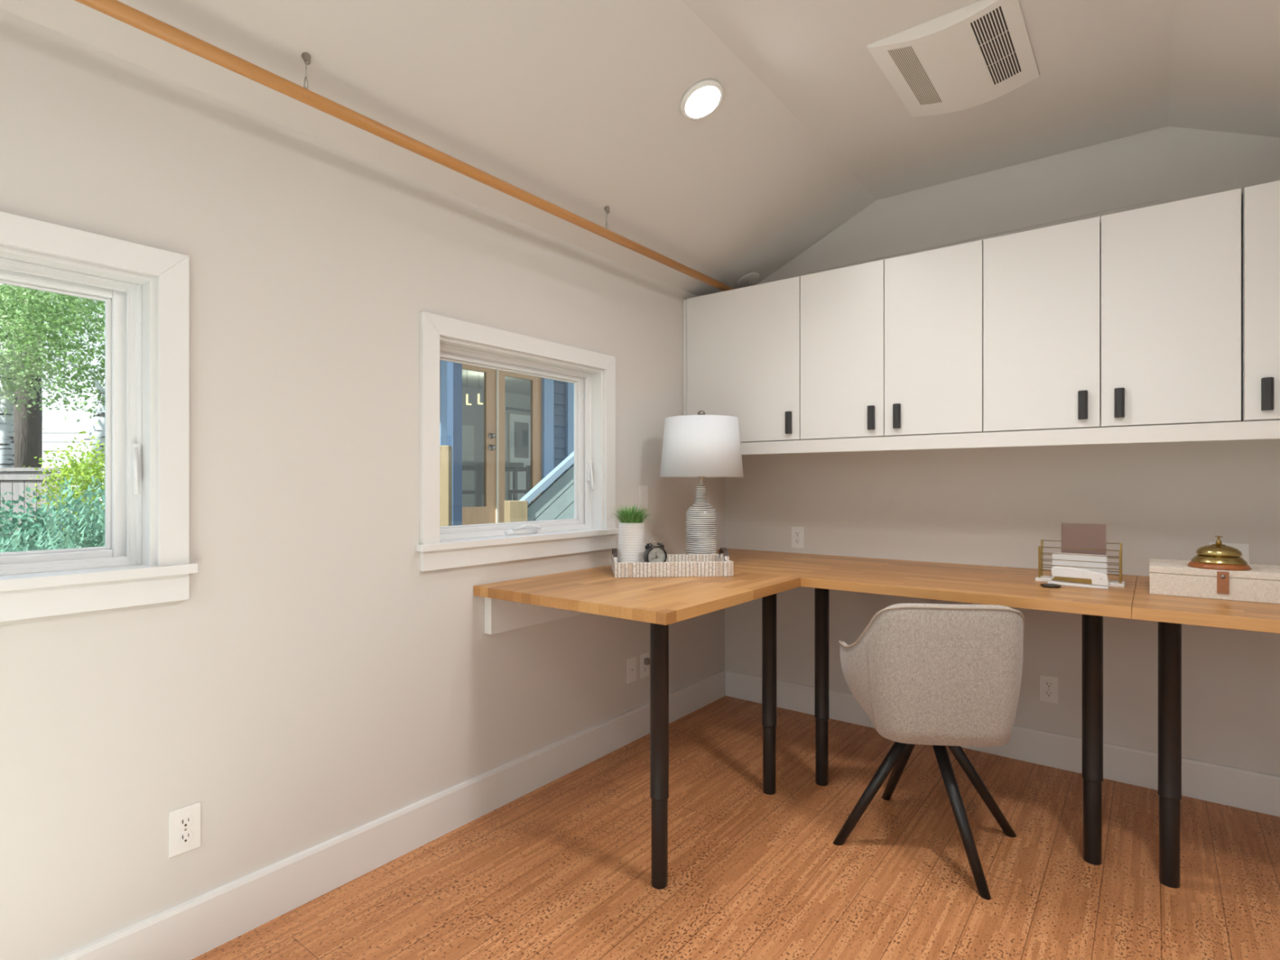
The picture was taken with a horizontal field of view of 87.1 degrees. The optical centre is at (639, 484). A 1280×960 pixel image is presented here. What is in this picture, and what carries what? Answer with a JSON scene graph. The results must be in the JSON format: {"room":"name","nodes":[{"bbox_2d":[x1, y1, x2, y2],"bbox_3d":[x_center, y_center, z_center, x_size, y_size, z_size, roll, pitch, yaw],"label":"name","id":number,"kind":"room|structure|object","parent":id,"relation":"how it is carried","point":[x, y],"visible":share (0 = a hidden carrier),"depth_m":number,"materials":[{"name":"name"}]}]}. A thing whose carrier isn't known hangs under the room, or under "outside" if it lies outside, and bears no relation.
{"room":"home office","nodes":[
{"label":"home office","id":0,"kind":"room"},
{"bbox_2d":[0,526,80,552],"bbox_3d":[-4.114,0.865,4.363,0.952,1.180,0.770,0,0,37],"label":"shrub","id":1,"kind":"object","parent":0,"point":[40,534],"visible":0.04,"depth_m":4.32,"materials":[{"name":"green plant"}]},
{"bbox_2d":[0,8,724,959],"bbox_3d":[-0.938,0.070,2.091,0.140,2.360,4.780,0,0,37],"label":"wall","id":2,"kind":"structure","parent":0,"point":[312,686],"depth_m":1.89,"materials":[{"name":"white paint"}]},
{"bbox_2d":[0,211,198,622],"bbox_3d":[-1.493,-0.142,1.337,0.174,0.864,1.030,0,0,37],"label":"window","id":3,"kind":"structure","parent":2,"relation":"in","point":[144,557],"depth_m":1.65,"materials":[{"name":"white paint"}]},
{"bbox_2d":[168,801,200,858],"bbox_3d":[-1.147,0.872,1.697,0.006,0.115,0.070,0,0,37],"label":"wall outlet","id":4,"kind":"object","parent":2,"relation":"attached to","point":[184,823],"visible":1,"depth_m":1.70,"materials":[{"name":"white plastic"}]},
{"bbox_2d":[177,815,193,829],"bbox_3d":[-1.146,0.853,1.696,0.002,0.027,0.034,0,0,37],"label":"receptacle","id":5,"kind":"object","parent":4,"relation":"attached to","point":[184,822],"depth_m":1.70,"materials":[{"name":"white plastic"}]},
{"bbox_2d":[177,831,193,844],"bbox_3d":[-1.146,0.891,1.696,0.002,0.027,0.034,0,0,37],"label":"receptacle","id":6,"kind":"object","parent":4,"relation":"attached to","point":[184,837],"depth_m":1.70,"materials":[{"name":"white plastic"}]},
{"bbox_2d":[52,670,725,959],"bbox_3d":[-0.881,1.128,2.038,0.016,0.144,4.484,0,0,37],"label":"baseboard","id":7,"kind":"structure","parent":2,"relation":"attached to","point":[188,930],"depth_m":2.06,"materials":[{"name":"white paint"}]},
{"bbox_2d":[416,311,618,571],"bbox_3d":[-0.471,-0.142,2.675,0.174,0.864,1.034,0,0,37],"label":"window","id":8,"kind":"structure","parent":2,"relation":"in","point":[590,529],"depth_m":2.63,"materials":[{"name":"white paint"}]},
{"bbox_2d":[626,656,636,684],"bbox_3d":[-0.037,0.870,3.150,0.006,0.115,0.070,0,0,37],"label":"cover plate","id":9,"kind":"object","parent":2,"relation":"attached to","point":[631,662],"visible":1,"depth_m":3.15,"materials":[{"name":"white plastic"}]},
{"bbox_2d":[639,485,648,510],"bbox_3d":[0.018,0.065,3.223,0.006,0.115,0.070,0,0,37],"label":"light switch","id":10,"kind":"object","parent":2,"relation":"attached to","point":[643,490],"visible":0.96,"depth_m":3.22,"materials":[{"name":"white plastic"}]},
{"bbox_2d":[640,652,649,678],"bbox_3d":[0.067,0.870,3.262,0.037,0.115,0.170,0,0,37],"label":"wall outlet","id":11,"kind":"object","parent":2,"relation":"attached to","point":[644,658],"visible":0.93,"depth_m":3.22,"materials":[{"name":"white plastic"}]},
{"bbox_2d":[643,666,647,672],"bbox_3d":[0.025,0.889,3.230,0.002,0.027,0.034,0,0,37],"label":"receptacle","id":12,"kind":"object","parent":11,"relation":"attached to","point":[645,668],"depth_m":3.23,"materials":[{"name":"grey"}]},
{"bbox_2d":[683,299,686,415],"bbox_3d":[0.237,-0.582,3.500,0.017,0.750,0.018,0,0,37],"label":"strip","id":13,"kind":"object","parent":2,"relation":"attached to","point":[684,300],"visible":0.56,"depth_m":3.49,"materials":[{"name":"white wood"}]},
{"bbox_2d":[686,275,801,442],"bbox_3d":[0.610,-0.583,3.455,0.626,0.756,0.444,0,0,37],"label":"upper cabinet","id":14,"kind":"object","parent":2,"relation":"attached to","point":[743,344],"visible":0.56,"depth_m":3.26,"materials":[{"name":"white wood"}]},
{"bbox_2d":[0,0,1279,296],"bbox_3d":[0.249,-1.287,1.185,3.449,0.826,4.780,0,0,37],"label":"ceiling","id":15,"kind":"structure","parent":0,"point":[574,105],"depth_m":2.18,"materials":[{"name":"white paint"}]},
{"bbox_2d":[75,0,734,291],"bbox_3d":[-0.658,-1.046,2.000,0.035,0.126,4.295,0,0,37],"label":"rod","id":16,"kind":"object","parent":15,"relation":"hanging from","point":[116,9],"visible":1,"depth_m":1.80,"materials":[{"name":"brown wood"}]},
{"bbox_2d":[680,78,723,119],"bbox_3d":[0.212,-1.323,2.318,0.155,0.076,0.145,0,0,-42],"label":"ceiling light","id":17,"kind":"object","parent":15,"relation":"attached to","point":[701,99],"visible":1,"depth_m":2.30,"materials":[{"name":"white"}]},
{"bbox_2d":[685,86,719,116],"bbox_3d":[0.214,-1.321,2.317,0.126,0.012,0.126,-30,-17,34],"label":"diffuser","id":18,"kind":"object","parent":17,"relation":"attached to","point":[700,101],"depth_m":2.31,"materials":[{"name":"white"}]},
{"bbox_2d":[737,271,759,287],"bbox_3d":[0.583,-1.100,3.629,0.118,0.057,0.128,0,0,41],"label":"ceiling canopy","id":19,"kind":"object","parent":15,"relation":"attached to","point":[750,278],"visible":0.95,"depth_m":3.61,"materials":[{"name":"white"}]},
{"bbox_2d":[866,0,1039,116],"bbox_3d":[1.043,-1.378,2.219,0.417,0.044,0.507,0,0,37],"label":"exhaust fan","id":20,"kind":"object","parent":15,"relation":"attached to","point":[977,53],"visible":1,"depth_m":2.16,"materials":[{"name":"white plastic"}]},
{"bbox_2d":[888,45,942,104],"bbox_3d":[0.930,-1.372,2.266,0.071,0.021,0.385,0,0,37],"label":"grille","id":21,"kind":"object","parent":20,"relation":"attached to","point":[908,62],"depth_m":2.25,"materials":[{"name":"beige plastic"}]},
{"bbox_2d":[970,5,1021,84],"bbox_3d":[1.125,-1.374,2.117,0.080,0.023,0.385,0,0,37],"label":"grille","id":22,"kind":"object","parent":20,"relation":"attached to","point":[994,40],"depth_m":2.10,"materials":[{"name":"grey plastic"}]},
{"bbox_2d":[191,695,1279,959],"bbox_3d":[0.249,1.225,1.185,2.849,0.050,4.500,0,0,37],"label":"floor","id":23,"kind":"structure","parent":0,"point":[561,870],"depth_m":2.08,"materials":[{"name":"brown wood"}]},
{"bbox_2d":[473,548,1137,889],"bbox_3d":[0.693,0.782,2.552,1.890,0.835,1.783,0,0,37],"label":"desk","id":24,"kind":"object","parent":23,"relation":"on","point":[660,602],"visible":0.95,"depth_m":2.36,"materials":[{"name":"brown wood"}]},
{"bbox_2d":[611,547,733,577],"bbox_3d":[0.123,0.315,2.789,0.473,0.100,0.300,0,0,-5],"label":"serving tray","id":25,"kind":"object","parent":24,"relation":"on","point":[676,565],"visible":0.99,"depth_m":2.65,"materials":[{"name":"beige wicker"}]},
{"bbox_2d":[608,503,660,562],"bbox_3d":[-0.037,0.215,2.773,0.250,0.277,0.251,0,0,-39],"label":"potted grass","id":26,"kind":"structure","parent":25,"relation":"on","point":[631,542],"depth_m":2.73,"materials":[{"name":"white ceramic"}]},
{"bbox_2d":[617,522,644,562],"bbox_3d":[-0.035,0.256,2.774,0.117,0.196,0.117,0,0,37],"label":"pot","id":27,"kind":"object","parent":26,"relation":"on","point":[631,542],"depth_m":2.73,"materials":[{"name":"white ceramic"}]},
{"bbox_2d":[643,537,666,562],"bbox_3d":[0.058,0.285,2.702,0.089,0.140,0.053,0,0,-25],"label":"alarm clock","id":28,"kind":"object","parent":25,"relation":"in","point":[652,553],"visible":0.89,"depth_m":2.69,"materials":[{"name":"black metal"}]},
{"bbox_2d":[659,410,743,554],"bbox_3d":[0.280,0.015,3.070,0.380,0.700,0.380,0,0,37],"label":"table lamp","id":29,"kind":"object","parent":24,"relation":"on","point":[700,446],"visible":0.84,"depth_m":2.94,"materials":[{"name":"fabric"}]},
{"bbox_2d":[1040,583,1062,587],"bbox_3d":[1.458,0.361,2.388,0.066,0.007,0.066,0,0,37],"label":"disc","id":30,"kind":"object","parent":24,"relation":"on","point":[1046,585],"visible":1,"depth_m":2.39,"materials":[{"name":"grey"}]},
{"bbox_2d":[1048,566,1109,589],"bbox_3d":[1.562,0.332,2.399,0.184,0.067,0.028,0,0,40],"label":"stapler","id":31,"kind":"object","parent":24,"relation":"on","point":[1067,574],"visible":0.98,"depth_m":2.39,"materials":[{"name":"white plastic"}]},
{"bbox_2d":[1051,576,1092,584],"bbox_3d":[1.550,0.343,2.409,0.132,0.019,0.018,0,0,40],"label":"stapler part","id":32,"kind":"object","parent":31,"relation":"on","point":[1076,580],"depth_m":2.40,"materials":[{"name":"gold metal"}]},
{"bbox_2d":[1035,539,1124,587],"bbox_3d":[1.622,0.289,2.483,0.272,0.151,0.090,0,0,37],"label":"rack","id":33,"kind":"object","parent":24,"relation":"on","point":[1040,577],"visible":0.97,"depth_m":2.46,"materials":[{"name":"gold metal"}]},
{"bbox_2d":[1052,552,1106,577],"bbox_3d":[1.617,0.304,2.478,0.170,0.094,0.008,0,0,37],"label":"envelope","id":34,"kind":"object","parent":33,"relation":"in","point":[1100,558],"visible":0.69,"depth_m":2.47,"materials":[{"name":"white paper"}]},
{"bbox_2d":[1061,523,1106,555],"bbox_3d":[1.644,0.249,2.495,0.138,0.205,0.018,0,0,37],"label":"notebook","id":35,"kind":"object","parent":33,"relation":"in","point":[1074,535],"visible":0.64,"depth_m":2.49,"materials":[{"name":"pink paper"}]},
{"bbox_2d":[832,603,1024,900],"bbox_3d":[0.955,0.781,2.265,0.578,0.837,0.575,0,0,25],"label":"office chair","id":36,"kind":"object","parent":23,"relation":"on","point":[940,676],"visible":1,"depth_m":2.03,"materials":[{"name":"fabric"}]},
{"bbox_2d":[1131,575,1279,888],"bbox_3d":[2.100,0.782,2.051,0.952,0.835,0.874,0,0,37],"label":"desk","id":37,"kind":"object","parent":23,"relation":"on","point":[1170,612],"visible":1,"depth_m":2.00,"materials":[{"name":"brown wood"}]},
{"bbox_2d":[1149,558,1279,604],"bbox_3d":[1.935,0.319,2.223,0.402,0.093,0.294,0,0,37],"label":"storage box","id":38,"kind":"object","parent":37,"relation":"on","point":[1260,584],"visible":0.98,"depth_m":2.14,"materials":[{"name":"fabric"}]},
{"bbox_2d":[1186,535,1251,570],"bbox_3d":[1.882,0.220,2.188,0.160,0.103,0.160,0,0,37],"label":"bell","id":39,"kind":"object","parent":38,"relation":"on","point":[1217,556],"visible":1,"depth_m":2.15,"materials":[{"name":"gold metal"}]},
{"bbox_2d":[724,125,1279,775],"bbox_3d":[1.657,-0.075,3.029,2.849,2.650,0.140,0,0,37],"label":"wall","id":40,"kind":"structure","parent":0,"point":[984,506],"depth_m":2.83,"materials":[{"name":"white paint"}]},
{"bbox_2d":[791,526,804,548],"bbox_3d":[0.835,0.283,3.564,0.070,0.115,0.006,0,0,37],"label":"wall outlet","id":41,"kind":"object","parent":40,"relation":"attached to","point":[797,532],"visible":1,"depth_m":3.56,"materials":[{"name":"white plastic"}]},
{"bbox_2d":[794,531,800,536],"bbox_3d":[0.834,0.264,3.563,0.034,0.027,0.002,0,0,37],"label":"receptacle","id":42,"kind":"object","parent":41,"relation":"attached to","point":[796,533],"depth_m":3.56,"materials":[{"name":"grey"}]},
{"bbox_2d":[794,538,800,543],"bbox_3d":[0.834,0.302,3.563,0.034,0.027,0.002,0,0,37],"label":"receptacle","id":43,"kind":"object","parent":41,"relation":"attached to","point":[796,540],"depth_m":3.56,"materials":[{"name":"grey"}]},
{"bbox_2d":[888,501,893,506],"bbox_3d":[1.221,0.097,3.271,0.025,0.025,0.004,0,0,37],"label":"cover","id":44,"kind":"object","parent":40,"relation":"attached to","point":[891,504],"visible":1,"depth_m":3.27,"materials":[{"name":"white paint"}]},
{"bbox_2d":[800,240,983,439],"bbox_3d":[1.163,-0.583,3.033,0.764,0.756,0.444,0,0,37],"label":"upper cabinet","id":45,"kind":"object","parent":40,"relation":"attached to","point":[894,346],"visible":0.75,"depth_m":2.85,"materials":[{"name":"white wood"}]},
{"bbox_2d":[798,126,1165,275],"bbox_3d":[1.449,-1.252,3.098,1.533,0.293,0.003,0,0,37],"label":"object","id":46,"kind":"structure","parent":40,"relation":"attached to","point":[1131,170],"depth_m":2.97,"materials":[{"name":"white paint"}]},
{"bbox_2d":[724,669,1279,817],"bbox_3d":[1.610,1.128,2.967,2.849,0.144,0.016,0,0,37],"label":"baseboard","id":47,"kind":"structure","parent":40,"relation":"attached to","point":[1228,785],"depth_m":2.74,"materials":[{"name":"white paint"}]},
{"bbox_2d":[740,420,1279,454],"bbox_3d":[1.486,-0.173,2.805,2.846,0.059,0.420,0,0,37],"label":"valance board","id":48,"kind":"object","parent":40,"relation":"attached to","point":[1262,429],"visible":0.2,"depth_m":2.53,"materials":[{"name":"white wood"}]},
{"bbox_2d":[1039,674,1058,704],"bbox_3d":[1.744,0.875,2.870,0.070,0.115,0.006,0,0,37],"label":"wall outlet","id":49,"kind":"object","parent":40,"relation":"attached to","point":[1048,685],"visible":1,"depth_m":2.87,"materials":[{"name":"white plastic"}]},
{"bbox_2d":[1044,680,1053,688],"bbox_3d":[1.744,0.856,2.869,0.034,0.027,0.002,0,0,37],"label":"receptacle","id":50,"kind":"object","parent":49,"relation":"attached to","point":[1047,684],"depth_m":2.87,"materials":[{"name":"grey plastic"}]},
{"bbox_2d":[1044,690,1053,697],"bbox_3d":[1.744,0.894,2.869,0.034,0.027,0.002,0,0,37],"label":"receptacle","id":51,"kind":"object","parent":49,"relation":"attached to","point":[1047,694],"depth_m":2.87,"materials":[{"name":"grey plastic"}]},
{"bbox_2d":[983,187,1241,432],"bbox_3d":[1.770,-0.583,2.570,0.761,0.756,0.444,0,0,37],"label":"upper cabinet","id":52,"kind":"object","parent":40,"relation":"attached to","point":[1131,317],"visible":0.87,"depth_m":2.38,"materials":[{"name":"white wood"}]},
{"bbox_2d":[1208,542,1249,564],"bbox_3d":[2.205,0.278,2.518,0.114,0.115,0.006,0,0,37],"label":"wall outlet","id":53,"kind":"object","parent":40,"relation":"attached to","point":[1244,548],"visible":0.23,"depth_m":2.49,"materials":[{"name":"white plastic"}]},
{"bbox_2d":[1240,550,1244,557],"bbox_3d":[2.226,0.259,2.500,0.034,0.027,0.002,0,0,37],"label":"receptacle","id":54,"kind":"object","parent":53,"relation":"attached to","point":[1242,551],"depth_m":2.49,"materials":[{"name":"grey plastic"}]},
{"bbox_2d":[1241,180,1279,421],"bbox_3d":[2.332,-0.583,2.141,0.645,0.756,0.444,0,0,37],"label":"upper cabinet","id":55,"kind":"object","parent":40,"relation":"attached to","point":[1260,203],"visible":0.68,"depth_m":2.15,"materials":[{"name":"white wood"}]},
{"label":"outside","id":56,"kind":"structure","parent":0,"visible":0},
{"bbox_3d":[-13.977,1.500,18.022,39.800,0.100,55.000,0,0,37],"label":"trim","id":57,"kind":"structure","parent":56,"visible":0},
{"bbox_2d":[0,490,50,550],"bbox_3d":[-6.274,0.730,6.473,1.367,1.449,1.256,0,0,-42],"label":"leafy shrub","id":58,"kind":"object","parent":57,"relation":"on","point":[11,510],"visible":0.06,"depth_m":6.55,"materials":[{"name":"teal plant"}]},
{"bbox_2d":[0,467,67,549],"bbox_3d":[-9.189,0.630,7.809,5.050,1.640,0.121,0,0,0],"label":"fence","id":59,"kind":"object","parent":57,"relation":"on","point":[15,482],"visible":0.24,"depth_m":7.80,"materials":[{"name":"white wood"}]},
{"bbox_2d":[0,283,105,521],"bbox_3d":[-6.271,-0.732,7.460,1.918,4.368,1.803,0,0,-17],"label":"birch tree","id":60,"kind":"object","parent":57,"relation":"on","point":[98,430],"visible":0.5,"depth_m":7.32,"materials":[{"name":"green plant"}]},
{"bbox_2d":[0,283,105,471],"bbox_3d":[-7.565,-1.301,8.463,2.691,5.501,2.351,0,0,-39],"label":"birch tree","id":61,"kind":"object","parent":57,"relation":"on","point":[8,386],"visible":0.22,"depth_m":8.52,"materials":[{"name":"green plant"}]},
{"bbox_2d":[0,486,105,551],"bbox_3d":[-4.665,0.702,5.335,1.770,1.505,1.311,0,0,-25],"label":"leafy shrub","id":62,"kind":"object","parent":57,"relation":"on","point":[15,522],"visible":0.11,"depth_m":5.21,"materials":[{"name":"teal plant"}]},
{"bbox_2d":[13,288,105,471],"bbox_3d":[-8.692,-2.093,9.420,4.230,7.088,4.249,0,0,37],"label":"conifer tree","id":63,"kind":"object","parent":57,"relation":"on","point":[28,430],"visible":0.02,"depth_m":9.40,"materials":[{"name":"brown plant"}]},
{"bbox_2d":[22,422,105,540],"bbox_3d":[-5.186,0.429,6.557,1.152,2.051,1.228,0,0,37],"label":"leafy shrub","id":64,"kind":"object","parent":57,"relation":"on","point":[86,473],"visible":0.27,"depth_m":6.33,"materials":[{"name":"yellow plant"}]},
{"bbox_2d":[41,475,105,549],"bbox_3d":[-3.306,0.695,4.237,0.772,1.519,0.748,0,0,37],"label":"shrub","id":65,"kind":"object","parent":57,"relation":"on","point":[88,540],"visible":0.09,"depth_m":4.06,"materials":[{"name":"green plant"}]},
{"bbox_2d":[42,423,105,521],"bbox_3d":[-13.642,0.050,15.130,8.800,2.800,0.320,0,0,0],"label":"house","id":66,"kind":"structure","parent":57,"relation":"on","point":[53,433],"depth_m":14.98,"materials":[{"name":"white"}]},
{"bbox_2d":[440,445,452,526],"bbox_3d":[-2.010,0.570,5.447,0.955,1.760,0.100,0,0,0],"label":"guard","id":67,"kind":"object","parent":57,"relation":"on","point":[446,451],"visible":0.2,"depth_m":5.39,"materials":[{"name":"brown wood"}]},
{"bbox_2d":[440,360,573,525],"bbox_3d":[-1.537,-0.425,10.915,5.800,3.750,8.400,0,0,37],"label":"house","id":68,"kind":"structure","parent":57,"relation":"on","point":[526,420],"depth_m":9.04,"materials":[{"name":"blue"}]},
{"bbox_2d":[466,394,471,404],"bbox_3d":[-2.594,-1.550,10.190,0.022,0.700,0.085,0,0,37],"label":"pendant lamp","id":69,"kind":"object","parent":68,"relation":"hanging from","point":[467,403],"visible":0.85,"depth_m":10.16,"materials":[{"name":"beige"}]},
{"bbox_2d":[462,464,484,506],"bbox_3d":[-2.321,0.150,9.690,0.440,0.860,0.400,0,0,37],"label":"dining chair","id":70,"kind":"object","parent":68,"relation":"on","point":[479,491],"visible":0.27,"depth_m":9.44,"materials":[{"name":"grey"}]},
{"bbox_2d":[477,371,483,404],"bbox_3d":[-2.460,-1.565,10.365,0.022,0.670,0.085,0,0,37],"label":"pendant lamp","id":71,"kind":"object","parent":68,"relation":"hanging from","point":[478,393],"visible":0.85,"depth_m":10.34,"materials":[{"name":"beige"}]},
{"bbox_2d":[462,465,525,500],"bbox_3d":[-2.590,0.155,10.524,0.900,0.850,2.500,0,0,37],"label":"dining table","id":72,"kind":"object","parent":68,"relation":"on","point":[514,469],"visible":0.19,"depth_m":10.95,"materials":[{"name":"grey"}]},
{"bbox_2d":[462,460,484,466],"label":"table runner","id":73,"kind":"object","parent":72,"relation":"on","point":[475,463],"depth_m":10.24,"materials":[{"name":"grey"}]},
{"bbox_2d":[505,462,523,466],"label":"table runner","id":74,"kind":"object","parent":72,"relation":"on","point":[507,464],"depth_m":10.91,"materials":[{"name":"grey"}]},
{"bbox_2d":[508,465,530,504],"bbox_3d":[-1.745,0.150,10.445,0.440,0.860,0.400,0,0,37],"label":"dining chair","id":75,"kind":"object","parent":68,"relation":"on","point":[527,467],"visible":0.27,"depth_m":10.18,"materials":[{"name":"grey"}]},
{"bbox_2d":[504,451,573,522],"bbox_3d":[-0.360,0.173,5.650,1.590,2.554,0.120,0,0,-32],"label":"guard","id":76,"kind":"object","parent":57,"relation":"on","point":[555,502],"visible":0.24,"depth_m":5.40,"materials":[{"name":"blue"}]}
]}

